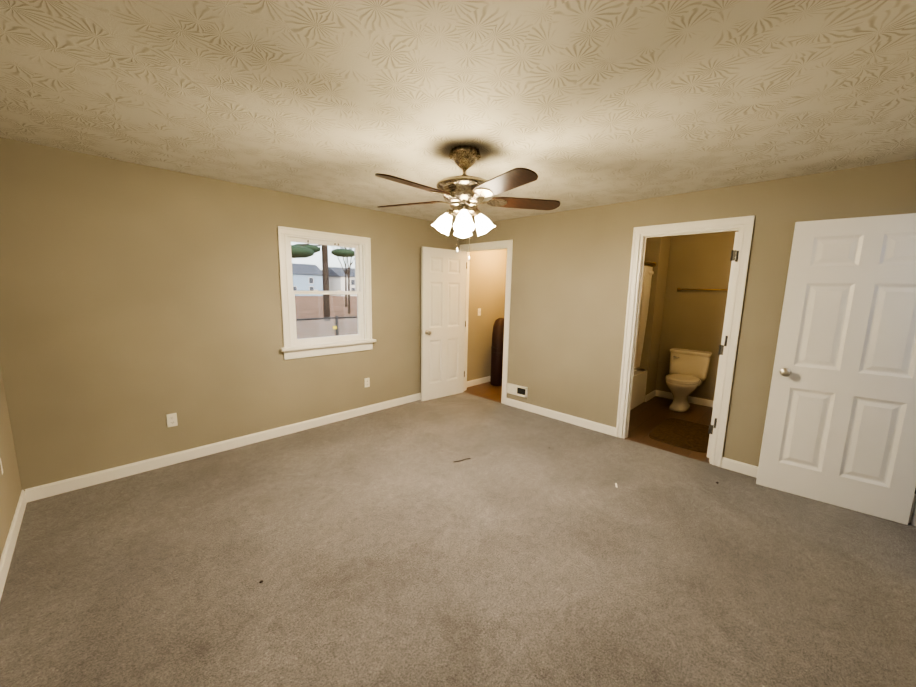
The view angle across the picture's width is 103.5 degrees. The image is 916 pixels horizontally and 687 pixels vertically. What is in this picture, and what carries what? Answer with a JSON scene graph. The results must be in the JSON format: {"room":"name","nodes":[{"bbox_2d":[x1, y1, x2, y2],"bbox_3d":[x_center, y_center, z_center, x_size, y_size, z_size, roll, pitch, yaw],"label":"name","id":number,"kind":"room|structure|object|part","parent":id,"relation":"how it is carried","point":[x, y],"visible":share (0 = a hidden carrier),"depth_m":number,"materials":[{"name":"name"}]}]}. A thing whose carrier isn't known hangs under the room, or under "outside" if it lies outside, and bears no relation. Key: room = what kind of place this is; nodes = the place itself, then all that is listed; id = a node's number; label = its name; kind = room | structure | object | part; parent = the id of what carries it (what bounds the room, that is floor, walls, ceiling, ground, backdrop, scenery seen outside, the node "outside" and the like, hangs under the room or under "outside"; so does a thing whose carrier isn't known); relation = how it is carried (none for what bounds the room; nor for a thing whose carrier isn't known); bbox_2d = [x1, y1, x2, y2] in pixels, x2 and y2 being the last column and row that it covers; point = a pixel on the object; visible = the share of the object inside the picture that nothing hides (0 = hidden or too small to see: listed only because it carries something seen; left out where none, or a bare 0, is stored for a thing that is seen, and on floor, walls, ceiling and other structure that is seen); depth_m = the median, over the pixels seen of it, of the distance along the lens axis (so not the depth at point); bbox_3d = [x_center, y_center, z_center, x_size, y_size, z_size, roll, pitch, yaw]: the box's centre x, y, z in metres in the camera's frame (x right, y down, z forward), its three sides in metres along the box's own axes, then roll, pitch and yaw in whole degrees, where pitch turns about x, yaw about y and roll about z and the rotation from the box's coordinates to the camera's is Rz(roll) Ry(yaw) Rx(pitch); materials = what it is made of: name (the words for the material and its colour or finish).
{"room":"empty bedroom","nodes":[
{"label":"empty bedroom","id":0,"kind":"room"},
{"bbox_2d":[0,366,21,558],"bbox_3d":[-1.484,0.179,0.779,4.670,2.440,0.110,9,12,44],"label":"wall","id":1,"kind":"structure","parent":0,"point":[10,488],"depth_m":2.26,"materials":[{"name":"beige paint"}]},
{"bbox_2d":[0,489,31,599],"bbox_3d":[-1.462,1.333,0.997,4.450,0.095,0.014,9,12,44],"label":"baseboard","id":2,"kind":"structure","parent":1,"relation":"attached to","point":[8,550],"depth_m":2.09,"materials":[{"name":"white wood"}]},
{"bbox_2d":[0,137,506,490],"bbox_3d":[-0.926,-0.377,4.554,0.110,2.440,6.110,9,12,44],"label":"wall","id":3,"kind":"structure","parent":0,"point":[139,303],"depth_m":2.97,"materials":[{"name":"beige paint"}]},
{"bbox_2d":[166,413,177,426],"bbox_3d":[-2.443,0.655,3.082,0.008,0.115,0.070,9,12,44],"label":"electrical outlet","id":4,"kind":"object","parent":3,"relation":"attached to","point":[172,420],"visible":1,"depth_m":3.08,"materials":[{"name":"white plastic"}]},
{"bbox_2d":[28,393,420,500],"bbox_3d":[-1.518,0.872,4.061,0.022,0.095,4.290,9,12,44],"label":"baseboard","id":5,"kind":"structure","parent":3,"relation":"attached to","point":[60,487],"depth_m":3.21,"materials":[{"name":"white wood"}]},
{"bbox_2d":[277,226,375,359],"bbox_3d":[-1.422,-0.536,3.971,0.172,1.319,1.096,9,12,44],"label":"window","id":6,"kind":"structure","parent":3,"relation":"in","point":[296,348],"depth_m":3.93,"materials":[{"name":"white wood"}]},
{"bbox_2d":[364,378,369,386],"bbox_3d":[-1.113,0.479,4.420,0.008,0.115,0.070,9,12,44],"label":"electrical outlet","id":7,"kind":"object","parent":3,"relation":"attached to","point":[367,382],"visible":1,"depth_m":4.42,"materials":[{"name":"white plastic"}]},
{"bbox_2d":[421,247,466,400],"bbox_3d":[-0.191,-0.260,5.073,0.766,2.075,0.173,-6,11,-40],"label":"door","id":8,"kind":"structure","parent":3,"relation":"in","point":[443,293],"depth_m":5.03,"materials":[{"name":"white paint"}]},
{"bbox_2d":[467,376,490,386],"bbox_3d":[0.612,0.589,6.211,0.014,0.095,1.570,9,12,44],"label":"baseboard","id":9,"kind":"structure","parent":3,"relation":"attached to","point":[485,379],"depth_m":5.93,"materials":[{"name":"white wood"}]},
{"bbox_2d":[0,392,915,686],"bbox_3d":[0.432,1.285,2.079,5.860,0.060,4.430,9,12,44],"label":"floor carpet","id":10,"kind":"object","parent":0,"point":[400,546],"visible":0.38,"depth_m":2.00,"materials":[{"name":"grey carpet"}]},
{"bbox_2d":[259,447,718,582],"bbox_3d":[0.399,1.194,2.451,1.764,0.011,3.222,9,12,44],"label":"debris","id":11,"kind":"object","parent":10,"relation":"on","point":[261,581],"depth_m":2.97,"materials":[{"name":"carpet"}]},
{"bbox_2d":[0,0,915,224],"bbox_3d":[1.269,-1.280,2.426,5.970,0.060,6.570,9,12,44],"label":"ceiling","id":12,"kind":"structure","parent":0,"point":[576,104],"depth_m":1.65,"materials":[{"name":"white paint"}]},
{"bbox_2d":[375,145,559,260],"bbox_3d":[0.008,-0.914,2.372,1.311,0.718,1.267,9,12,44],"label":"ceiling fan","id":13,"kind":"object","parent":12,"relation":"hanging from","point":[465,192],"depth_m":2.31,"materials":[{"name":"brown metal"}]},
{"bbox_3d":[0.037,-0.801,2.431,0.346,0.153,0.346,9,12,44],"label":"ceiling fan shade","id":14,"kind":"part","parent":13,"relation":"part of","materials":[{"name":"white glass"}]},
{"bbox_2d":[464,382,712,462],"bbox_3d":[1.968,0.866,5.070,3.810,0.059,2.030,9,12,44],"label":"floor","id":15,"kind":"structure","parent":0,"point":[648,417],"depth_m":4.58,"materials":[{"name":"wood"}]},
{"bbox_2d":[490,318,503,385],"bbox_3d":[0.672,0.133,5.874,0.222,1.100,0.349,9,12,44],"label":"case","id":16,"kind":"object","parent":15,"relation":"on","point":[497,353],"visible":0.71,"depth_m":5.77,"materials":[{"name":"black"}]},
{"bbox_2d":[631,368,646,409],"bbox_3d":[1.851,0.618,4.913,0.874,0.470,1.462,9,12,44],"label":"bathtub","id":17,"kind":"object","parent":15,"relation":"on","point":[639,386],"visible":0.23,"depth_m":4.93,"materials":[{"name":"white ceramic"}]},
{"bbox_2d":[649,418,708,452],"bbox_3d":[2.535,0.999,4.008,0.580,0.012,0.900,9,12,44],"label":"bath rug","id":18,"kind":"object","parent":15,"relation":"on","point":[689,435],"visible":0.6,"depth_m":3.96,"materials":[{"name":"brown fabric"}]},
{"bbox_2d":[665,348,711,411],"bbox_3d":[3.058,0.497,4.894,0.486,0.762,0.650,9,12,44],"label":"toilet","id":19,"kind":"object","parent":15,"relation":"on","point":[686,376],"visible":0.98,"depth_m":4.85,"materials":[{"name":"beige ceramic"}]},
{"bbox_2d":[459,159,915,466],"bbox_3d":[2.126,-0.148,3.421,5.860,2.440,0.110,9,12,44],"label":"wall","id":20,"kind":"structure","parent":0,"point":[570,273],"depth_m":3.73,"materials":[{"name":"beige paint"}]},
{"bbox_2d":[459,240,512,404],"bbox_3d":[0.386,-0.306,5.128,0.934,2.179,0.145,9,12,44],"label":"door frame","id":21,"kind":"structure","parent":20,"relation":"attached to","point":[505,244],"depth_m":4.87,"materials":[{"name":"white wood"}]},
{"bbox_2d":[507,383,527,397],"bbox_3d":[0.776,0.619,4.770,0.320,0.140,0.020,9,12,44],"label":"air vent","id":22,"kind":"object","parent":20,"relation":"in","point":[517,390],"visible":1,"depth_m":4.76,"materials":[{"name":"white plastic"}]},
{"bbox_2d":[506,398,615,435],"bbox_3d":[1.181,0.871,4.406,1.474,0.095,0.014,9,12,44],"label":"baseboard","id":23,"kind":"structure","parent":20,"relation":"attached to","point":[599,427],"depth_m":4.31,"materials":[{"name":"white wood"}]},
{"bbox_2d":[615,215,754,466],"bbox_3d":[2.102,-0.022,3.461,0.933,2.179,0.145,9,12,44],"label":"door frame","id":24,"kind":"structure","parent":20,"relation":"attached to","point":[743,225],"depth_m":3.25,"materials":[{"name":"white wood"}]},
{"bbox_2d":[707,232,738,457],"bbox_3d":[2.695,0.032,3.497,0.766,2.075,0.173,-5,11,-37],"label":"bathroom door","id":25,"kind":"structure","parent":20,"relation":"in","point":[721,346],"depth_m":3.27,"materials":[{"name":"white paint"}]},
{"bbox_2d":[714,251,738,427],"bbox_3d":[2.335,-0.007,3.146,0.016,1.560,0.012,9,12,44],"label":"door hinges","id":26,"kind":"object","parent":25,"relation":"attached to","point":[726,337],"depth_m":3.14,"materials":[{"name":"grey metal"}]},
{"bbox_2d":[721,457,757,477],"bbox_3d":[2.758,1.132,2.874,1.082,0.095,0.014,9,12,44],"label":"baseboard","id":27,"kind":"structure","parent":20,"relation":"attached to","point":[740,467],"depth_m":3.15,"materials":[{"name":"white wood"}]},
{"bbox_2d":[756,213,915,524],"bbox_3d":[2.799,0.172,2.575,0.817,2.075,0.173,8,11,38],"label":"door","id":28,"kind":"structure","parent":20,"relation":"in","point":[840,426],"depth_m":2.57,"materials":[{"name":"white paint"}]},
{"bbox_2d":[908,494,915,525],"bbox_3d":[2.875,0.215,1.976,0.145,2.179,0.945,9,12,44],"label":"door frame","id":29,"kind":"structure","parent":20,"relation":"attached to","point":[912,519],"depth_m":2.47,"materials":[{"name":"white wood"}]},
{"bbox_2d":[638,231,738,400],"bbox_3d":[2.589,-0.295,4.457,2.570,2.440,2.030,9,12,44],"label":"wall","id":30,"kind":"structure","parent":0,"point":[688,319],"depth_m":5.01,"materials":[{"name":"beige paint"}]},
{"bbox_2d":[644,261,655,265],"bbox_3d":[2.158,-1.007,4.395,0.056,0.065,1.468,9,12,44],"label":"rail","id":31,"kind":"object","parent":30,"relation":"attached to","point":[653,264],"visible":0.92,"depth_m":4.79,"materials":[{"name":"gold metal"}]},
{"bbox_2d":[634,266,653,367],"bbox_3d":[2.509,-0.340,4.916,0.122,1.390,0.335,9,12,44],"label":"shower curtain","id":32,"kind":"object","parent":31,"relation":"hanging from","point":[648,272],"visible":0.73,"depth_m":4.90,"materials":[{"name":"white fabric"}]},
{"bbox_2d":[645,390,655,401],"bbox_3d":[2.831,0.768,5.304,0.014,0.095,0.430,9,12,44],"label":"baseboard","id":33,"kind":"structure","parent":30,"relation":"attached to","point":[652,394],"depth_m":5.28,"materials":[{"name":"white wood"}]},
{"bbox_2d":[656,390,713,406],"bbox_3d":[3.499,0.831,4.972,1.440,0.095,0.014,9,12,44],"label":"baseboard","id":34,"kind":"structure","parent":30,"relation":"attached to","point":[700,401],"depth_m":5.12,"materials":[{"name":"white wood"}]},
{"bbox_2d":[677,288,727,290],"bbox_3d":[3.337,-0.731,4.893,0.653,0.044,0.064,9,12,44],"label":"towel rail","id":35,"kind":"object","parent":30,"relation":"attached to","point":[678,289],"visible":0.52,"depth_m":4.90,"materials":[{"name":"gold metal"}]},
{"label":"outside","id":36,"kind":"structure","parent":0,"visible":0},
{"bbox_2d":[295,296,357,338],"bbox_3d":[-40.964,-7.667,60.264,135.140,0.100,150.000,9,12,44],"label":"ground","id":37,"kind":"structure","parent":36,"point":[307,307],"depth_m":29.00,"materials":[{"name":"brown soil"}]},
{"bbox_2d":[292,263,322,295],"bbox_3d":[-39.335,-14.354,80.416,10.800,7.200,15.800,9,12,44],"label":"house","id":38,"kind":"structure","parent":37,"relation":"on","point":[297,284],"depth_m":80.18,"materials":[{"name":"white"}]},
{"bbox_2d":[291,243,354,320],"bbox_3d":[-7.933,-9.589,20.596,8.042,16.732,10.337,9,12,44],"label":"pine tree","id":39,"kind":"object","parent":37,"relation":"on","point":[326,299],"depth_m":21.80,"materials":[{"name":"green plant"}]},
{"bbox_2d":[296,316,357,338],"bbox_3d":[-5.459,0.159,7.916,0.085,1.310,18.080,9,12,44],"label":"fence","id":40,"kind":"object","parent":37,"relation":"on","point":[336,326],"depth_m":9.81,"materials":[{"name":"grey"}]},
{"bbox_2d":[328,267,356,295],"bbox_3d":[-25.636,-15.543,91.426,10.800,6.800,14.800,9,12,44],"label":"house","id":41,"kind":"structure","parent":37,"relation":"on","point":[340,284],"depth_m":85.00,"materials":[{"name":"grey"}]},
{"bbox_2d":[331,246,354,306],"bbox_3d":[-12.047,-7.812,37.789,4.432,7.958,3.832,9,12,44],"label":"bare tree","id":42,"kind":"object","parent":37,"relation":"on","point":[345,278],"depth_m":37.80,"materials":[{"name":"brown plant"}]},
{"bbox_2d":[342,247,351,313],"bbox_3d":[-8.805,-5.660,27.917,2.156,6.756,1.870,9,12,44],"label":"bare tree","id":43,"kind":"object","parent":37,"relation":"on","point":[348,272],"depth_m":28.31,"materials":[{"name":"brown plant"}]}
]}

